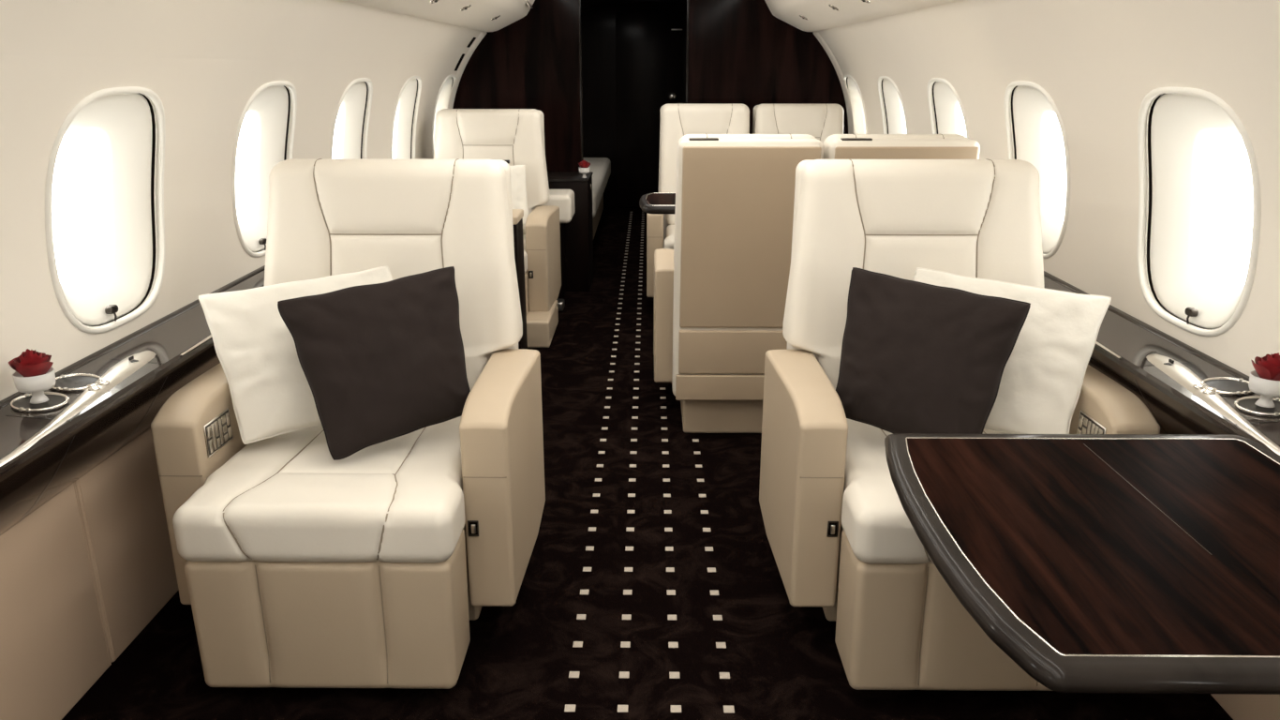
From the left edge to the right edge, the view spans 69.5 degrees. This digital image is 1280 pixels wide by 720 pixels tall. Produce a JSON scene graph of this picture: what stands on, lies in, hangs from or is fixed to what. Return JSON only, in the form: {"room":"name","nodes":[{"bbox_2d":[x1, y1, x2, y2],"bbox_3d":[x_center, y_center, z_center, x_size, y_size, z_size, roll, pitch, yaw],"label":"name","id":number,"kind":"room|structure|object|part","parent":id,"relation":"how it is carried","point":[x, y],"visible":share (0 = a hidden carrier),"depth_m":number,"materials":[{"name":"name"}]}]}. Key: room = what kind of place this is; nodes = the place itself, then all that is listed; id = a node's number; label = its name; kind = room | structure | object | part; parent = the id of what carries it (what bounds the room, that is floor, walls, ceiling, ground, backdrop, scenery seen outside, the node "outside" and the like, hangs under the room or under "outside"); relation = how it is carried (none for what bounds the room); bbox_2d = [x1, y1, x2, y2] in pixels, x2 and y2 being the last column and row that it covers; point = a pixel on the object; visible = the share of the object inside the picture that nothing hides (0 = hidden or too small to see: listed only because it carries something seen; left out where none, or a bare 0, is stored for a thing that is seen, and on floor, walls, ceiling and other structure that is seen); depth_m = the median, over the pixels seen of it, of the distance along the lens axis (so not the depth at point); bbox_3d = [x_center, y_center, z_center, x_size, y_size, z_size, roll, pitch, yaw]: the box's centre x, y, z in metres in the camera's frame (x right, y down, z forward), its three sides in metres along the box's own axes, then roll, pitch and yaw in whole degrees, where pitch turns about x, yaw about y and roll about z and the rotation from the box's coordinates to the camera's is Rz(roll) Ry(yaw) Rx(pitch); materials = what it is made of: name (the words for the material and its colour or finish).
{"room":"aircraft cabin","nodes":[
{"label":"aircraft cabin","id":0,"kind":"room"},
{"bbox_2d":[0,0,486,401],"bbox_3d":[-0.969,-0.592,3.442,0.486,1.750,11.300,0,18,1],"label":"wall","id":1,"kind":"structure","parent":0,"point":[204,60],"depth_m":2.34,"materials":[{"name":"white plastic"}]},
{"bbox_2d":[0,427,178,719],"bbox_3d":[-1.209,0.315,2.525,0.022,0.475,7.195,0,18,1],"label":"wall panel","id":2,"kind":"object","parent":1,"relation":"attached to","point":[82,574],"depth_m":1.99,"materials":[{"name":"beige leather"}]},
{"bbox_2d":[44,86,165,333],"bbox_3d":[-1.219,-0.342,2.107,0.189,0.540,0.472,0,18,1],"label":"window","id":3,"kind":"structure","parent":1,"relation":"in","point":[126,124],"depth_m":2.21,"materials":[{"name":"white plastic"}]},
{"bbox_2d":[0,265,265,535],"bbox_3d":[-1.135,-0.003,2.421,0.170,0.240,7.195,0,18,1],"label":"ledge","id":4,"kind":"object","parent":1,"relation":"attached to","point":[97,404],"visible":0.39,"depth_m":1.90,"materials":[{"name":"brown wood"}]},
{"bbox_2d":[12,367,55,403],"bbox_3d":[-1.162,0.051,1.777,0.068,0.060,0.068,0,18,1],"label":"cup","id":5,"kind":"object","parent":4,"relation":"on","point":[37,385],"visible":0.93,"depth_m":1.75,"materials":[{"name":"white ceramic"}]},
{"bbox_2d":[8,348,53,376],"bbox_3d":[-1.161,0.020,1.765,0.074,0.083,0.072,0,18,1],"label":"rose","id":6,"kind":"object","parent":5,"relation":"in","point":[31,363],"visible":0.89,"depth_m":1.75,"materials":[{"name":"red plant"}]},
{"bbox_2d":[128,355,138,362],"bbox_3d":[-1.125,-0.001,2.042,0.026,0.010,0.021,8,19,24],"label":"socket","id":7,"kind":"object","parent":4,"relation":"attached to","point":[131,359],"depth_m":2.04,"materials":[{"name":"plastic"}]},
{"bbox_2d":[231,80,297,256],"bbox_3d":[-1.211,-0.608,2.946,0.189,0.540,0.472,0,18,1],"label":"window","id":8,"kind":"structure","parent":1,"relation":"in","point":[272,108],"depth_m":3.04,"materials":[{"name":"white plastic"}]},
{"bbox_2d":[329,77,372,158],"bbox_3d":[-1.202,-0.874,3.785,0.189,0.540,0.472,0,18,1],"label":"window","id":9,"kind":"structure","parent":1,"relation":"in","point":[352,113],"depth_m":3.89,"materials":[{"name":"white plastic"}]},
{"bbox_2d":[390,75,421,158],"bbox_3d":[-1.194,-1.140,4.623,0.189,0.540,0.472,0,18,1],"label":"window","id":10,"kind":"structure","parent":1,"relation":"in","point":[403,134],"depth_m":4.75,"materials":[{"name":"white plastic"}]},
{"bbox_2d":[341,0,535,31],"bbox_3d":[-0.808,-1.033,2.104,0.380,0.301,7.220,0,18,1],"label":"ceiling panel","id":11,"kind":"object","parent":1,"relation":"attached to","point":[478,16],"depth_m":4.27,"materials":[{"name":"white plastic"}]},
{"bbox_2d":[431,74,456,158],"bbox_3d":[-1.185,-1.405,5.462,0.189,0.540,0.472,0,18,1],"label":"window","id":12,"kind":"structure","parent":1,"relation":"in","point":[442,98],"depth_m":5.53,"materials":[{"name":"white plastic"}]},
{"bbox_2d":[454,53,464,71],"bbox_3d":[-1.056,-1.740,5.397,0.060,0.096,0.070,0,18,1],"label":"wall slot","id":13,"kind":"object","parent":1,"relation":"attached to","point":[463,54],"visible":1,"depth_m":5.39,"materials":[{"name":"black plastic"}]},
{"bbox_2d":[460,4,471,11],"bbox_3d":[-0.781,-1.575,4.125,0.052,0.030,0.056,0,18,1],"label":"light","id":14,"kind":"object","parent":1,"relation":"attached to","point":[468,6],"visible":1,"depth_m":4.11,"materials":[{"name":"silver metal"}]},
{"bbox_2d":[466,37,476,47],"bbox_3d":[-0.980,-1.845,5.363,0.046,0.057,0.070,0,18,1],"label":"wall slot","id":15,"kind":"object","parent":1,"relation":"attached to","point":[473,38],"visible":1,"depth_m":5.35,"materials":[{"name":"black"}]},
{"bbox_2d":[580,0,686,11],"bbox_3d":[0.073,-2.722,7.020,2.600,0.350,3.170,0,18,1],"label":"trim","id":16,"kind":"structure","parent":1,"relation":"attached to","point":[585,4],"depth_m":8.18,"materials":[{"name":"brown wood"}]},
{"bbox_2d":[580,0,686,208],"bbox_3d":[0.088,-2.417,8.706,2.600,1.950,0.060,0,18,1],"label":"wall","id":17,"kind":"structure","parent":0,"point":[598,24],"depth_m":8.61,"materials":[{"name":"brown wood"}]},
{"bbox_2d":[615,12,684,207],"bbox_3d":[0.087,-2.313,8.644,0.620,1.770,0.118,0,18,1],"label":"door","id":18,"kind":"structure","parent":17,"relation":"in","point":[648,45],"depth_m":8.61,"materials":[{"name":"brown wood"}]},
{"bbox_3d":[0.302,-2.451,8.583,0.072,0.072,0.090,0,18,1],"label":"knob","id":19,"kind":"part","parent":18,"relation":"part of","materials":[{"name":"silver metal"}]},
{"bbox_2d":[61,208,1233,719],"bbox_3d":[0.034,0.221,3.689,2.520,0.051,11.300,0,18,1],"label":"floor","id":20,"kind":"structure","parent":0,"point":[652,587],"depth_m":2.30,"materials":[{"name":"brown carpet"}]},
{"bbox_2d":[150,158,545,688],"bbox_3d":[-0.660,0.092,2.235,0.795,1.076,0.930,0,18,1],"label":"leather seat","id":21,"kind":"object","parent":20,"relation":"on","point":[296,565],"visible":0.84,"depth_m":2.01,"materials":[{"name":"beige leather"}]},
{"bbox_3d":[-1.005,0.263,2.273,0.104,0.485,0.475,0,18,1],"label":"armrest","id":22,"kind":"part","parent":21,"relation":"part of","materials":[{"name":"beige leather"}]},
{"bbox_3d":[-0.954,0.164,2.086,0.004,0.076,0.120,0,18,1],"label":"control panel","id":23,"kind":"part","parent":21,"relation":"part of","materials":[{"name":"grey metal"}]},
{"bbox_2d":[198,266,393,444],"bbox_3d":[-0.765,-0.026,2.220,0.500,0.342,0.219,-8,19,-25],"label":"pillow","id":24,"kind":"object","parent":21,"relation":"on","point":[271,393],"visible":0.48,"depth_m":2.13,"materials":[{"name":"beige fabric"}]},
{"bbox_2d":[172,416,465,562],"bbox_3d":[-0.659,0.266,2.150,0.573,0.150,0.660,0,18,1],"label":"seat cushion","id":25,"kind":"object","parent":21,"relation":"on","point":[283,498],"depth_m":1.86,"materials":[{"name":"beige leather"}]},
{"bbox_2d":[277,266,470,460],"bbox_3d":[-0.583,-0.002,2.102,0.400,0.366,0.192,-10,20,-30],"label":"pillow","id":26,"kind":"object","parent":21,"relation":"on","point":[385,361],"visible":0.96,"depth_m":2.06,"materials":[{"name":"black fabric"}]},
{"bbox_3d":[-0.650,-0.192,2.422,0.675,0.644,0.225,0,18,1],"label":"backrest","id":27,"kind":"part","parent":21,"relation":"part of","materials":[{"name":"beige leather"}]},
{"bbox_2d":[467,520,479,535],"bbox_3d":[-0.370,0.374,2.052,0.024,0.038,0.008,0,18,1],"label":"switch plate","id":28,"kind":"object","parent":21,"relation":"attached to","point":[473,526],"depth_m":2.05,"materials":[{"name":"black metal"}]},
{"bbox_3d":[-0.326,0.265,2.267,0.124,0.485,0.475,0,18,1],"label":"armrest","id":29,"kind":"part","parent":21,"relation":"part of","materials":[{"name":"beige leather"}]},
{"bbox_2d":[433,108,561,315],"bbox_3d":[-0.775,-0.712,4.746,0.685,1.092,0.928,0,18,1],"label":"leather seat","id":30,"kind":"object","parent":20,"relation":"on","point":[513,136],"visible":0.42,"depth_m":4.85,"materials":[{"name":"beige leather"}]},
{"bbox_3d":[-0.801,-0.997,4.935,0.628,0.660,0.227,0,18,1],"label":"backrest","id":31,"kind":"part","parent":30,"relation":"part of","materials":[{"name":"beige leather"}]},
{"bbox_2d":[509,164,528,228],"bbox_3d":[-0.744,-0.843,4.775,0.352,0.317,0.158,0,18,1],"label":"pillow","id":32,"kind":"object","parent":30,"relation":"on","point":[519,198],"visible":0.25,"depth_m":4.75,"materials":[{"name":"beige fabric"}]},
{"bbox_2d":[522,235,527,272],"bbox_3d":[-0.811,-0.530,4.664,0.533,0.150,0.660,0,18,1],"label":"seat cushion","id":33,"kind":"object","parent":30,"relation":"on","point":[525,241],"depth_m":4.46,"materials":[{"name":"beige leather"}]},
{"bbox_2d":[528,270,533,278],"bbox_3d":[-0.540,-0.422,4.566,0.024,0.038,0.008,0,18,1],"label":"switch plate","id":34,"kind":"object","parent":30,"relation":"attached to","point":[530,273],"depth_m":4.56,"materials":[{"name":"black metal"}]},
{"bbox_3d":[-0.496,-0.531,4.780,0.124,0.485,0.475,0,18,1],"label":"armrest","id":35,"kind":"part","parent":30,"relation":"part of","materials":[{"name":"beige leather"}]},
{"bbox_2d":[512,208,527,349],"bbox_3d":[-0.688,-0.247,3.863,0.405,0.738,0.210,0,18,1],"label":"base cabinet","id":36,"kind":"object","parent":20,"relation":"on","point":[517,214],"visible":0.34,"depth_m":3.81,"materials":[{"name":"brown wood"}]},
{"bbox_2d":[526,298,558,347],"bbox_3d":[-0.501,-0.190,4.681,0.130,0.135,0.470,0,18,1],"label":"box","id":37,"kind":"object","parent":20,"relation":"on","point":[541,325],"visible":0.66,"depth_m":4.47,"materials":[{"name":"beige leather"}]},
{"bbox_2d":[547,189,574,298],"bbox_3d":[-0.594,-0.661,5.356,0.420,0.625,0.300,0,18,1],"label":"leather seat","id":38,"kind":"object","parent":20,"relation":"on","point":[564,199],"visible":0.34,"depth_m":5.22,"materials":[{"name":"beige leather"}]},
{"bbox_2d":[547,189,574,223],"bbox_3d":[-0.594,-0.882,5.286,0.420,0.160,0.300,0,18,1],"label":"bench cushion","id":39,"kind":"object","parent":38,"relation":"on","point":[564,199],"depth_m":5.15,"materials":[{"name":"beige leather"}]},
{"bbox_2d":[556,298,565,311],"bbox_3d":[-0.451,-0.311,5.204,0.044,0.050,0.100,0,18,1],"label":"floor fitting","id":40,"kind":"object","parent":20,"relation":"on","point":[560,302],"visible":0.69,"depth_m":5.16,"materials":[{"name":"silver metal"}]},
{"bbox_2d":[547,171,593,291],"bbox_3d":[-0.648,-0.801,5.717,0.704,0.674,0.420,0,18,1],"label":"base cabinet","id":41,"kind":"object","parent":20,"relation":"on","point":[578,232],"visible":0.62,"depth_m":5.54,"materials":[{"name":"brown wood"}]},
{"bbox_2d":[578,166,590,178],"bbox_3d":[-0.331,-1.113,5.483,0.068,0.060,0.068,0,18,1],"label":"cup","id":42,"kind":"object","parent":41,"relation":"on","point":[584,171],"visible":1,"depth_m":5.46,"materials":[{"name":"white ceramic"}]},
{"bbox_2d":[578,159,590,167],"bbox_3d":[-0.330,-1.145,5.471,0.074,0.083,0.073,0,18,1],"label":"rose","id":43,"kind":"object","parent":42,"relation":"in","point":[583,164],"visible":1,"depth_m":5.45,"materials":[{"name":"red plant"}]},
{"bbox_2d":[583,157,610,238],"bbox_3d":[-0.642,-1.481,7.457,0.710,0.920,2.640,0,18,1],"label":"divan","id":44,"kind":"object","parent":20,"relation":"on","point":[601,167],"visible":0.21,"depth_m":7.53,"materials":[{"name":"beige leather"}]},
{"bbox_2d":[639,193,675,214],"bbox_3d":[0.552,-0.392,4.339,1.110,0.727,0.480,0,18,1],"label":"table","id":45,"kind":"object","parent":20,"relation":"on","point":[655,203],"visible":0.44,"depth_m":4.11,"materials":[{"name":"brown wood"}]},
{"bbox_2d":[646,103,749,297],"bbox_3d":[0.331,-0.825,5.078,0.586,1.106,0.933,0,18,1],"label":"leather seat","id":46,"kind":"object","parent":20,"relation":"on","point":[677,120],"visible":0.3,"depth_m":5.18,"materials":[{"name":"beige leather"}]},
{"bbox_3d":[0.082,-0.638,5.118,0.086,0.485,0.475,0,18,1],"label":"armrest","id":47,"kind":"part","parent":46,"relation":"part of","materials":[{"name":"beige leather"}]},
{"bbox_2d":[664,223,674,249],"bbox_3d":[0.368,-0.635,4.996,0.482,0.150,0.660,0,18,1],"label":"seat cushion","id":48,"kind":"object","parent":46,"relation":"on","point":[669,241],"depth_m":4.76,"materials":[{"name":"beige leather"}]},
{"bbox_3d":[0.367,-1.109,5.266,0.514,0.675,0.229,0,18,1],"label":"backrest","id":49,"kind":"part","parent":46,"relation":"part of","materials":[{"name":"beige leather"}]},
{"bbox_2d":[653,133,824,432],"bbox_3d":[0.336,-0.344,3.594,0.562,1.086,0.930,0,18,1],"label":"leather seat","id":50,"kind":"object","parent":20,"relation":"on","point":[721,292],"visible":0.93,"depth_m":3.18,"materials":[{"name":"beige leather"}]},
{"bbox_3d":[0.098,-0.179,3.669,0.086,0.485,0.475,0,18,1],"label":"armrest","id":51,"kind":"part","parent":50,"relation":"part of","materials":[{"name":"beige leather"}]},
{"bbox_3d":[0.209,-0.723,3.027,0.096,0.007,0.030,0,18,1],"label":"handle","id":52,"kind":"part","parent":50,"relation":"part of","materials":[{"name":"grey metal"}]},
{"bbox_3d":[0.365,0.099,3.322,0.472,0.095,0.020,0,18,1],"label":"kick panel","id":53,"kind":"part","parent":50,"relation":"part of","materials":[{"name":"beige leather"}]},
{"bbox_3d":[0.367,-0.469,3.276,0.490,0.655,0.226,0,18,1],"label":"backrest","id":54,"kind":"part","parent":50,"relation":"part of","materials":[{"name":"beige leather"}]},
{"bbox_3d":[0.365,-0.405,3.132,0.452,0.630,0.085,0,18,1],"label":"panel","id":55,"kind":"part","parent":50,"relation":"part of","materials":[{"name":"beige leather"}]},
{"bbox_2d":[752,103,844,143],"bbox_3d":[0.897,-0.824,5.073,0.513,1.106,0.930,0,18,1],"label":"leather seat","id":56,"kind":"object","parent":20,"relation":"on","point":[820,121],"visible":0.16,"depth_m":5.17,"materials":[{"name":"beige leather"}]},
{"bbox_2d":[822,133,980,159],"bbox_3d":[0.872,-0.343,3.589,0.507,1.086,0.928,0,18,1],"label":"leather seat","id":57,"kind":"object","parent":20,"relation":"on","point":[837,146],"visible":0.12,"depth_m":3.00,"materials":[{"name":"beige leather"}]},
{"bbox_3d":[0.708,-0.722,3.022,0.098,0.007,0.030,0,18,1],"label":"handle","id":58,"kind":"part","parent":57,"relation":"part of","materials":[{"name":"grey metal"}]},
{"bbox_3d":[0.868,-0.403,3.128,0.464,0.630,0.085,0,18,1],"label":"panel","id":59,"kind":"part","parent":57,"relation":"part of","materials":[{"name":"beige leather"}]},
{"bbox_2d":[759,158,1160,690],"bbox_3d":[0.723,0.094,2.227,0.795,1.076,0.930,0,18,1],"label":"leather seat","id":60,"kind":"object","parent":20,"relation":"on","point":[841,538],"visible":0.56,"depth_m":2.14,"materials":[{"name":"beige leather"}]},
{"bbox_3d":[0.388,0.266,2.265,0.124,0.485,0.475,0,18,1],"label":"armrest","id":61,"kind":"part","parent":60,"relation":"part of","materials":[{"name":"beige leather"}]},
{"bbox_2d":[826,520,838,536],"bbox_3d":[0.428,0.375,2.050,0.024,0.038,0.008,0,18,1],"label":"switch plate","id":62,"kind":"object","parent":60,"relation":"attached to","point":[832,527],"depth_m":2.05,"materials":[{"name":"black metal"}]},
{"bbox_3d":[0.718,-0.190,2.414,0.675,0.644,0.225,0,18,1],"label":"backrest","id":63,"kind":"part","parent":60,"relation":"part of","materials":[{"name":"beige leather"}]},
{"bbox_2d":[841,417,1009,563],"bbox_3d":[0.720,0.269,2.142,0.573,0.150,0.660,0,18,1],"label":"seat cushion","id":64,"kind":"object","parent":60,"relation":"on","point":[876,527],"depth_m":1.88,"materials":[{"name":"beige leather"}]},
{"bbox_2d":[835,267,1030,433],"bbox_3d":[0.641,0.005,2.084,0.399,0.366,0.201,9,20,27],"label":"pillow","id":65,"kind":"object","parent":60,"relation":"on","point":[916,357],"visible":0.9,"depth_m":2.05,"materials":[{"name":"black fabric"}]},
{"bbox_2d":[913,267,1111,433],"bbox_3d":[0.827,-0.024,2.214,0.486,0.339,0.233,10,20,30],"label":"pillow","id":66,"kind":"object","parent":60,"relation":"on","point":[1044,372],"visible":0.47,"depth_m":2.12,"materials":[{"name":"beige fabric"}]},
{"bbox_3d":[1.013,0.168,2.073,0.004,0.076,0.120,0,18,1],"label":"control panel","id":67,"kind":"part","parent":60,"relation":"part of","materials":[{"name":"grey metal"}]},
{"bbox_3d":[1.067,0.268,2.259,0.104,0.485,0.475,0,18,1],"label":"armrest","id":68,"kind":"part","parent":60,"relation":"part of","materials":[{"name":"beige leather"}]},
{"bbox_2d":[452,0,848,171],"bbox_3d":[0.057,-1.446,5.757,2.511,1.880,0.050,0,18,1],"label":"wall","id":69,"kind":"structure","parent":0,"point":[739,52],"depth_m":5.62,"materials":[{"name":"brown wood"}]},
{"bbox_2d":[446,31,487,108],"bbox_3d":[-1.062,-1.554,5.623,0.275,0.847,0.159,0,18,1],"label":"trim","id":70,"kind":"structure","parent":69,"relation":"attached to","point":[481,37],"depth_m":5.55,"materials":[{"name":"white plastic"}]},
{"bbox_2d":[578,0,583,161],"bbox_3d":[-0.363,-1.442,5.762,0.010,1.870,0.062,0,18,1],"label":"trim","id":71,"kind":"structure","parent":69,"relation":"attached to","point":[579,1],"depth_m":5.65,"materials":[{"name":"brown wood"}]},
{"bbox_2d":[685,0,688,103],"bbox_3d":[0.288,-1.440,5.756,0.010,1.870,0.062,0,18,1],"label":"trim","id":72,"kind":"structure","parent":69,"relation":"attached to","point":[687,52],"depth_m":5.59,"materials":[{"name":"brown wood"}]},
{"bbox_2d":[812,31,854,133],"bbox_3d":[1.174,-1.547,5.603,0.275,0.847,0.159,0,18,1],"label":"trim","id":73,"kind":"structure","parent":69,"relation":"attached to","point":[818,37],"depth_m":5.55,"materials":[{"name":"white plastic"}]},
{"bbox_2d":[813,0,1279,375],"bbox_3d":[1.036,-0.586,3.423,0.486,1.750,11.300,0,18,1],"label":"wall","id":74,"kind":"structure","parent":0,"point":[1097,61],"depth_m":2.40,"materials":[{"name":"white plastic"}]},
{"bbox_2d":[828,4,839,11],"bbox_3d":[0.867,-1.570,4.109,0.052,0.030,0.056,0,18,1],"label":"light","id":75,"kind":"object","parent":74,"relation":"attached to","point":[830,6],"visible":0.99,"depth_m":4.10,"materials":[{"name":"silver metal"}]},
{"bbox_2d":[843,74,867,133],"bbox_3d":[1.294,-1.398,5.439,0.189,0.540,0.472,0,18,1],"label":"window","id":76,"kind":"structure","parent":74,"relation":"in","point":[855,96],"depth_m":5.54,"materials":[{"name":"white plastic"}]},
{"bbox_2d":[764,0,958,31],"bbox_3d":[0.852,-1.028,2.089,0.380,0.301,7.220,0,18,1],"label":"ceiling panel","id":77,"kind":"object","parent":74,"relation":"attached to","point":[821,16],"depth_m":4.27,"materials":[{"name":"white plastic"}]},
{"bbox_2d":[878,75,908,133],"bbox_3d":[1.286,-1.132,4.601,0.189,0.540,0.472,0,18,1],"label":"window","id":78,"kind":"structure","parent":74,"relation":"in","point":[894,116],"depth_m":4.70,"materials":[{"name":"white plastic"}]},
{"bbox_2d":[927,77,968,138],"bbox_3d":[1.277,-0.867,3.762,0.189,0.540,0.472,0,18,1],"label":"window","id":79,"kind":"structure","parent":74,"relation":"in","point":[946,111],"depth_m":3.84,"materials":[{"name":"white plastic"}]},
{"bbox_2d":[1004,81,1070,258],"bbox_3d":[1.269,-0.601,2.923,0.189,0.540,0.472,0,18,1],"label":"window","id":80,"kind":"structure","parent":74,"relation":"in","point":[1029,109],"depth_m":3.00,"materials":[{"name":"white plastic"}]},
{"bbox_2d":[1043,270,1279,455],"bbox_3d":[1.180,0.004,2.399,0.170,0.240,7.195,0,18,1],"label":"ledge","id":81,"kind":"object","parent":74,"relation":"attached to","point":[1186,390],"visible":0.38,"depth_m":1.98,"materials":[{"name":"brown wood"}]},
{"bbox_2d":[884,432,1279,694],"bbox_3d":[0.737,0.290,1.332,0.681,0.123,0.695,0,18,1],"label":"folding table","id":82,"kind":"object","parent":81,"relation":"attached to","point":[1097,563],"visible":1,"depth_m":1.24,"materials":[{"name":"brown wood"}]},
{"bbox_2d":[1163,358,1174,365],"bbox_3d":[1.162,0.005,2.021,0.026,0.010,0.021,-8,19,-23],"label":"socket","id":83,"kind":"object","parent":81,"relation":"attached to","point":[1167,362],"depth_m":2.02,"materials":[{"name":"plastic"}]},
{"bbox_2d":[1248,370,1279,407],"bbox_3d":[1.194,0.058,1.755,0.068,0.060,0.068,0,18,1],"label":"cup","id":84,"kind":"object","parent":81,"relation":"on","point":[1267,389],"visible":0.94,"depth_m":1.74,"materials":[{"name":"white ceramic"}]},
{"bbox_2d":[1250,352,1279,381],"bbox_3d":[1.195,0.026,1.743,0.074,0.083,0.073,0,18,1],"label":"rose","id":85,"kind":"object","parent":84,"relation":"in","point":[1267,366],"visible":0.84,"depth_m":1.73,"materials":[{"name":"red plant"}]},
{"bbox_2d":[1136,86,1260,336],"bbox_3d":[1.260,-0.335,2.084,0.189,0.540,0.472,0,18,1],"label":"window","id":86,"kind":"structure","parent":74,"relation":"in","point":[1176,126],"depth_m":2.19,"materials":[{"name":"white plastic"}]},
{"bbox_2d":[1210,693,1279,719],"bbox_3d":[1.254,0.322,2.502,0.022,0.475,7.195,0,18,1],"label":"trim","id":87,"kind":"structure","parent":74,"relation":"attached to","point":[1239,706],"depth_m":1.87,"materials":[{"name":"beige leather"}]}
]}

